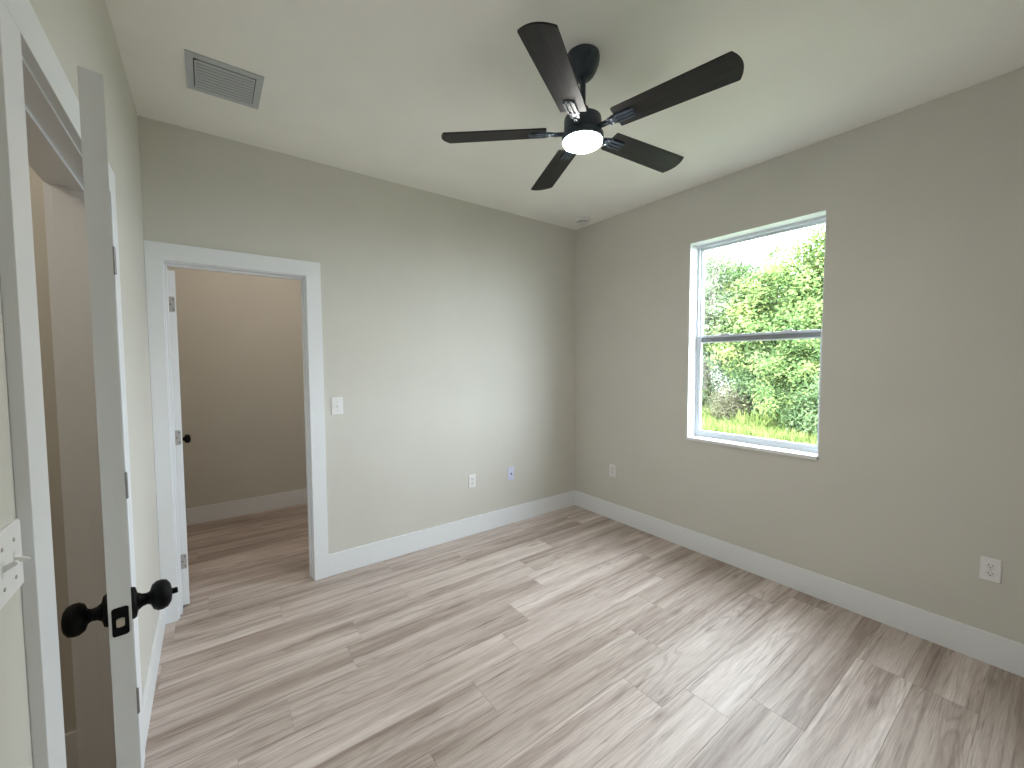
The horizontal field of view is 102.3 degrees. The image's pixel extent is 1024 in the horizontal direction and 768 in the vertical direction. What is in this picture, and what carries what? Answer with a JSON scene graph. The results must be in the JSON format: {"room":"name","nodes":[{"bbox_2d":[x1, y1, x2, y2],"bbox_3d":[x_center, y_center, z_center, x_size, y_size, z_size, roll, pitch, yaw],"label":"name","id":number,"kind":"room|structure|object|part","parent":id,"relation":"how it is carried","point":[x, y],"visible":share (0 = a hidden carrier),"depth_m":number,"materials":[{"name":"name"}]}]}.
{"room":"empty bedroom","nodes":[
{"label":"empty bedroom","id":0,"kind":"room"},
{"bbox_2d":[29,166,76,733],"bbox_3d":[-2.075,0.023,1.183,1.180,2.840,0.120,-2,4,-36],"label":"wall","id":1,"kind":"structure","parent":0,"point":[36,183],"depth_m":1.45,"materials":[{"name":"beige paint"}]},
{"bbox_2d":[65,729,78,767],"bbox_3d":[-2.037,1.367,1.192,1.160,0.155,0.014,-2,4,-36],"label":"baseboard","id":2,"kind":"structure","parent":1,"relation":"attached to","point":[71,746],"depth_m":1.50,"materials":[{"name":"white paint"}]},
{"bbox_2d":[0,0,159,767],"bbox_3d":[-0.777,0.051,0.518,0.120,2.840,4.350,-2,4,-36],"label":"wall","id":3,"kind":"structure","parent":0,"point":[80,33],"depth_m":1.62,"materials":[{"name":"beige paint"}]},
{"bbox_2d":[0,518,30,609],"bbox_3d":[-0.761,0.274,0.630,0.023,0.110,0.116,-2,4,-36],"label":"light switch","id":4,"kind":"object","parent":3,"relation":"attached to","point":[11,558],"visible":1,"depth_m":0.63,"materials":[{"name":"white plastic"}]},
{"bbox_2d":[0,0,144,767],"bbox_3d":[-1.159,0.363,1.056,0.156,2.166,1.024,-2,4,-36],"label":"door frame","id":5,"kind":"structure","parent":3,"relation":"attached to","point":[40,129],"depth_m":0.97,"materials":[{"name":"white paint"}]},
{"bbox_3d":[-1.215,0.365,1.015,0.018,2.166,1.024,-2,4,-36],"label":"hall casing","id":6,"kind":"part","parent":5,"relation":"part of","materials":[{"name":"white paint"}]},
{"bbox_2d":[61,66,177,767],"bbox_3d":[-1.068,0.412,1.126,0.182,2.036,0.835,-3,4,-44],"label":"door","id":7,"kind":"structure","parent":3,"relation":"in","point":[122,602],"depth_m":0.81,"materials":[{"name":"white paint"}]},
{"bbox_3d":[-0.874,0.478,0.845,0.068,0.066,0.066,-3,4,-44],"label":"knob","id":8,"kind":"part","parent":7,"relation":"part of","materials":[{"name":"black metal"}]},
{"bbox_3d":[-0.788,0.478,0.830,0.025,0.058,0.002,-3,4,-44],"label":"latch plate","id":9,"kind":"part","parent":7,"relation":"part of","materials":[{"name":"black metal"}]},
{"bbox_3d":[-0.800,0.474,0.916,0.068,0.066,0.066,-3,4,-44],"label":"knob","id":10,"kind":"part","parent":7,"relation":"part of","materials":[{"name":"black metal"}]},
{"bbox_2d":[142,608,165,747],"bbox_3d":[-1.701,1.325,1.960,0.014,0.155,0.997,-2,4,-36],"label":"baseboard","id":11,"kind":"structure","parent":3,"relation":"attached to","point":[152,671],"depth_m":1.86,"materials":[{"name":"white paint"}]},
{"bbox_2d":[167,267,306,508],"bbox_3d":[-2.453,-0.134,4.261,2.370,2.840,0.120,-2,4,-36],"label":"wall","id":12,"kind":"structure","parent":0,"point":[240,346],"depth_m":4.04,"materials":[{"name":"beige paint"}]},
{"bbox_2d":[186,489,306,524],"bbox_3d":[-2.399,1.209,4.282,2.150,0.155,0.014,-2,4,-36],"label":"baseboard","id":13,"kind":"structure","parent":12,"relation":"attached to","point":[195,515],"depth_m":4.08,"materials":[{"name":"white paint"}]},
{"bbox_2d":[138,116,575,553],"bbox_3d":[-0.867,-0.088,3.225,3.692,2.840,0.120,-2,4,-36],"label":"wall","id":14,"kind":"structure","parent":0,"point":[448,323],"depth_m":3.18,"materials":[{"name":"beige paint"}]},
{"bbox_2d":[167,270,190,604],"bbox_3d":[-2.243,0.331,2.757,0.172,2.036,0.723,-3,4,-41],"label":"door","id":15,"kind":"structure","parent":14,"relation":"in","point":[179,439],"depth_m":2.49,"materials":[{"name":"white paint"}]},
{"bbox_3d":[-2.394,0.402,3.016,0.068,0.066,0.066,-3,4,-41],"label":"knob","id":16,"kind":"part","parent":15,"relation":"part of","materials":[{"name":"black metal"}]},
{"bbox_2d":[144,240,328,623],"bbox_3d":[-1.688,0.281,2.626,0.893,2.173,0.138,-2,4,-36],"label":"door frame","id":17,"kind":"structure","parent":14,"relation":"attached to","point":[158,256],"depth_m":2.44,"materials":[{"name":"white paint"}]},
{"bbox_2d":[331,397,342,414],"bbox_3d":[-1.222,0.155,2.887,0.076,0.122,0.022,-2,4,-36],"label":"light switch","id":18,"kind":"object","parent":14,"relation":"attached to","point":[337,402],"visible":1,"depth_m":2.89,"materials":[{"name":"white plastic"}]},
{"bbox_2d":[328,490,574,575],"bbox_3d":[-0.318,1.234,3.611,2.414,0.155,0.014,-2,4,-36],"label":"baseboard","id":19,"kind":"structure","parent":14,"relation":"attached to","point":[364,555],"depth_m":3.40,"materials":[{"name":"white paint"}]},
{"bbox_2d":[468,474,475,487],"bbox_3d":[-0.345,0.843,3.576,0.070,0.114,0.009,-2,4,-36],"label":"electrical outlet","id":20,"kind":"object","parent":14,"relation":"attached to","point":[471,478],"visible":1,"depth_m":3.57,"materials":[{"name":"white plastic"}]},
{"bbox_2d":[508,467,513,480],"bbox_3d":[-0.007,0.832,3.821,0.070,0.122,0.015,-2,4,-36],"label":"jack plate","id":21,"kind":"object","parent":14,"relation":"attached to","point":[510,469],"visible":1,"depth_m":3.82,"materials":[{"name":"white plastic"}]},
{"bbox_2d":[105,0,1023,229],"bbox_3d":[-0.418,-1.537,1.773,4.892,0.200,6.465,-2,4,-36],"label":"ceiling","id":22,"kind":"structure","parent":0,"point":[372,88],"depth_m":1.92,"materials":[{"name":"paint"}]},
{"bbox_2d":[184,49,263,109],"bbox_3d":[-1.370,-1.438,1.968,0.295,0.010,0.300,-2,4,-36],"label":"ceiling vent","id":23,"kind":"object","parent":22,"relation":"in","point":[204,74],"visible":1,"depth_m":1.95,"materials":[{"name":"grey metal"}]},
{"bbox_2d":[575,216,589,224],"bbox_3d":[0.665,-1.525,3.866,0.140,0.049,0.140,-2,4,-36],"label":"smoke detector","id":24,"kind":"object","parent":22,"relation":"attached to","point":[583,220],"visible":1,"depth_m":3.83,"materials":[{"name":"white plastic"}]},
{"bbox_2d":[441,22,743,190],"bbox_3d":[0.351,-1.250,1.832,1.193,0.385,1.213,-2,4,-36],"label":"ceiling fan","id":25,"kind":"object","parent":22,"relation":"hanging from","point":[562,72],"visible":1,"depth_m":1.69,"materials":[{"name":"black metal"}]},
{"bbox_3d":[-0.083,-1.121,1.862,0.475,0.006,0.132,0,14,5],"label":"blade","id":26,"kind":"part","parent":25,"relation":"part of","materials":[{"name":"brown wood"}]},
{"bbox_3d":[0.160,-1.102,1.463,0.132,0.006,0.475,13,8,22],"label":"blade","id":27,"kind":"part","parent":25,"relation":"part of","materials":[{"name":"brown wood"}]},
{"bbox_3d":[0.223,-1.141,2.215,0.132,0.006,0.475,-12,6,-12],"label":"blade","id":28,"kind":"part","parent":25,"relation":"part of","materials":[{"name":"black wood"}]},
{"bbox_3d":[0.653,-1.133,2.034,0.475,0.006,0.132,-2,-8,-31],"label":"blade","id":29,"kind":"part","parent":25,"relation":"part of","materials":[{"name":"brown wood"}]},
{"bbox_3d":[0.614,-1.109,1.569,0.475,0.006,0.132,2,-7,41],"label":"blade","id":30,"kind":"part","parent":25,"relation":"part of","materials":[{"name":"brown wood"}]},
{"bbox_2d":[144,503,1023,767],"bbox_3d":[-0.421,1.463,1.848,4.772,0.120,6.355,-2,4,-36],"label":"floor","id":31,"kind":"structure","parent":0,"point":[574,636],"depth_m":2.04,"materials":[{"name":"brown wood"}]},
{"bbox_2d":[575,67,1023,643],"bbox_3d":[1.443,-0.103,3.329,0.150,2.840,6.245,-2,4,-36],"label":"wall","id":32,"kind":"structure","parent":0,"point":[917,476],"depth_m":2.35,"materials":[{"name":"beige paint"}]},
{"bbox_2d":[609,464,615,476],"bbox_3d":[0.953,0.822,3.914,0.009,0.114,0.070,-2,4,-36],"label":"electrical outlet","id":33,"kind":"object","parent":32,"relation":"attached to","point":[612,472],"visible":1,"depth_m":3.91,"materials":[{"name":"white plastic"}]},
{"bbox_2d":[686,210,826,459],"bbox_3d":[1.711,-0.312,2.941,0.173,1.539,0.880,-2,4,-36],"label":"window","id":34,"kind":"structure","parent":32,"relation":"in","point":[697,249],"depth_m":3.11,"materials":[{"name":"white plastic"}]},
{"bbox_3d":[1.709,0.446,2.976,0.158,0.021,0.878,-2,4,-36],"label":"sill","id":35,"kind":"part","parent":34,"relation":"part of","materials":[{"name":"white stone"}]},
{"bbox_3d":[1.755,0.024,2.990,0.024,0.785,0.840,-2,4,-36],"label":"sash","id":36,"kind":"part","parent":34,"relation":"part of","materials":[{"name":"clear glass"}]},
{"bbox_3d":[1.757,-0.333,2.974,0.015,0.043,0.796,-2,4,-36],"label":"meeting rail","id":37,"kind":"part","parent":34,"relation":"part of","materials":[{"name":"white plastic"}]},
{"bbox_3d":[1.771,-0.688,2.967,0.019,0.752,0.840,-2,4,-36],"label":"sash","id":38,"kind":"part","parent":34,"relation":"part of","materials":[{"name":"clear glass"}]},
{"bbox_2d":[574,490,1023,676],"bbox_3d":[1.945,1.277,2.587,0.014,0.155,4.350,-2,4,-36],"label":"baseboard","id":39,"kind":"structure","parent":32,"relation":"attached to","point":[1003,653],"depth_m":2.51,"materials":[{"name":"white paint"}]},
{"bbox_2d":[979,556,1001,583],"bbox_3d":[2.349,0.912,2.023,0.009,0.114,0.070,-2,4,-36],"label":"electrical outlet","id":40,"kind":"object","parent":32,"relation":"attached to","point":[990,569],"visible":1,"depth_m":2.02,"materials":[{"name":"white plastic"}]},
{"bbox_2d":[985,570,995,577],"bbox_3d":[2.346,0.932,2.022,0.003,0.028,0.034,-2,4,-36],"label":"receptacle","id":41,"kind":"object","parent":40,"relation":"attached to","point":[988,573],"depth_m":2.02,"materials":[{"name":"white plastic"}]},
{"bbox_2d":[985,563,995,569],"bbox_3d":[2.346,0.893,2.020,0.003,0.028,0.034,-2,4,-36],"label":"receptacle","id":42,"kind":"object","parent":40,"relation":"attached to","point":[988,566],"depth_m":2.02,"materials":[{"name":"white plastic"}]},
{"label":"outside","id":43,"kind":"structure","parent":0,"visible":0},
{"bbox_3d":[12.535,0.846,19.310,36.478,0.200,60.000,-2,4,-36],"label":"ground","id":44,"kind":"structure","parent":43,"visible":0},
{"bbox_2d":[701,378,722,408],"bbox_3d":[6.194,0.352,13.778,1.690,1.506,1.831,0,3,10],"label":"shrub","id":45,"kind":"object","parent":44,"relation":"on","point":[703,399],"visible":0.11,"depth_m":13.33,"materials":[{"name":"green plant"}]},
{"bbox_2d":[702,357,735,398],"bbox_3d":[9.635,-0.991,21.184,5.800,3.300,5.200,-1,3,-6],"label":"house","id":46,"kind":"structure","parent":44,"relation":"on","point":[702,357],"depth_m":19.00,"materials":[{"name":"paint"}]},
{"bbox_2d":[705,254,748,403],"bbox_3d":[8.332,-2.516,17.633,4.564,6.728,4.916,-2,3,-31],"label":"broadleaf tree","id":47,"kind":"object","parent":44,"relation":"on","point":[741,254],"visible":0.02,"depth_m":16.70,"materials":[{"name":"green plant"}]},
{"bbox_2d":[703,374,758,421],"bbox_3d":[6.247,0.451,11.615,1.788,1.541,1.834,-2,4,-36],"label":"dry shrub","id":48,"kind":"object","parent":44,"relation":"on","point":[724,404],"visible":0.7,"depth_m":11.33,"materials":[{"name":"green plant"}]},
{"bbox_2d":[702,242,773,408],"bbox_3d":[6.205,-2.019,13.136,4.947,6.218,4.561,0,3,11],"label":"tree","id":49,"kind":"object","parent":44,"relation":"on","point":[717,277],"visible":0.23,"depth_m":12.30,"materials":[{"name":"green plant"}]},
{"bbox_2d":[701,402,816,444],"bbox_3d":[5.420,0.913,9.698,6.902,0.738,8.610,-2,4,-36],"label":"grass","id":50,"kind":"structure","parent":44,"relation":"on","point":[758,426],"depth_m":10.05,"materials":[{"name":"green plant"}]},
{"bbox_2d":[702,268,819,392],"bbox_3d":[9.362,-1.640,14.429,5.669,5.304,4.729,1,3,27],"label":"broadleaf tree","id":51,"kind":"object","parent":44,"relation":"on","point":[763,268],"visible":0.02,"depth_m":14.88,"materials":[{"name":"green plant"}]},
{"bbox_2d":[719,327,806,418],"bbox_3d":[7.045,-0.247,11.099,2.740,2.973,2.729,1,3,26],"label":"shrub","id":52,"kind":"object","parent":44,"relation":"on","point":[744,380],"visible":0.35,"depth_m":10.91,"materials":[{"name":"green plant"}]},
{"bbox_2d":[702,237,824,403],"bbox_3d":[7.437,-1.554,11.638,4.514,5.435,4.627,-2,4,-33],"label":"broadleaf tree","id":53,"kind":"object","parent":44,"relation":"on","point":[754,306],"visible":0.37,"depth_m":11.11,"materials":[{"name":"green plant"}]},
{"bbox_2d":[741,338,820,428],"bbox_3d":[6.880,0.008,9.830,2.540,2.623,2.284,-2,4,-36],"label":"shrub","id":54,"kind":"object","parent":44,"relation":"on","point":[797,368],"visible":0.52,"depth_m":9.72,"materials":[{"name":"green plant"}]},
{"bbox_2d":[747,223,825,393],"bbox_3d":[8.382,-1.743,10.283,4.683,5.943,4.468,0,3,14],"label":"broadleaf tree","id":55,"kind":"object","parent":44,"relation":"on","point":[819,243],"visible":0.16,"depth_m":9.99,"materials":[{"name":"green plant"}]},
{"bbox_2d":[761,366,819,440],"bbox_3d":[7.114,0.410,9.015,2.195,1.845,2.499,-1,3,-9],"label":"shrub","id":56,"kind":"object","parent":44,"relation":"on","point":[807,426],"visible":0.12,"depth_m":9.13,"materials":[{"name":"green plant"}]}
]}

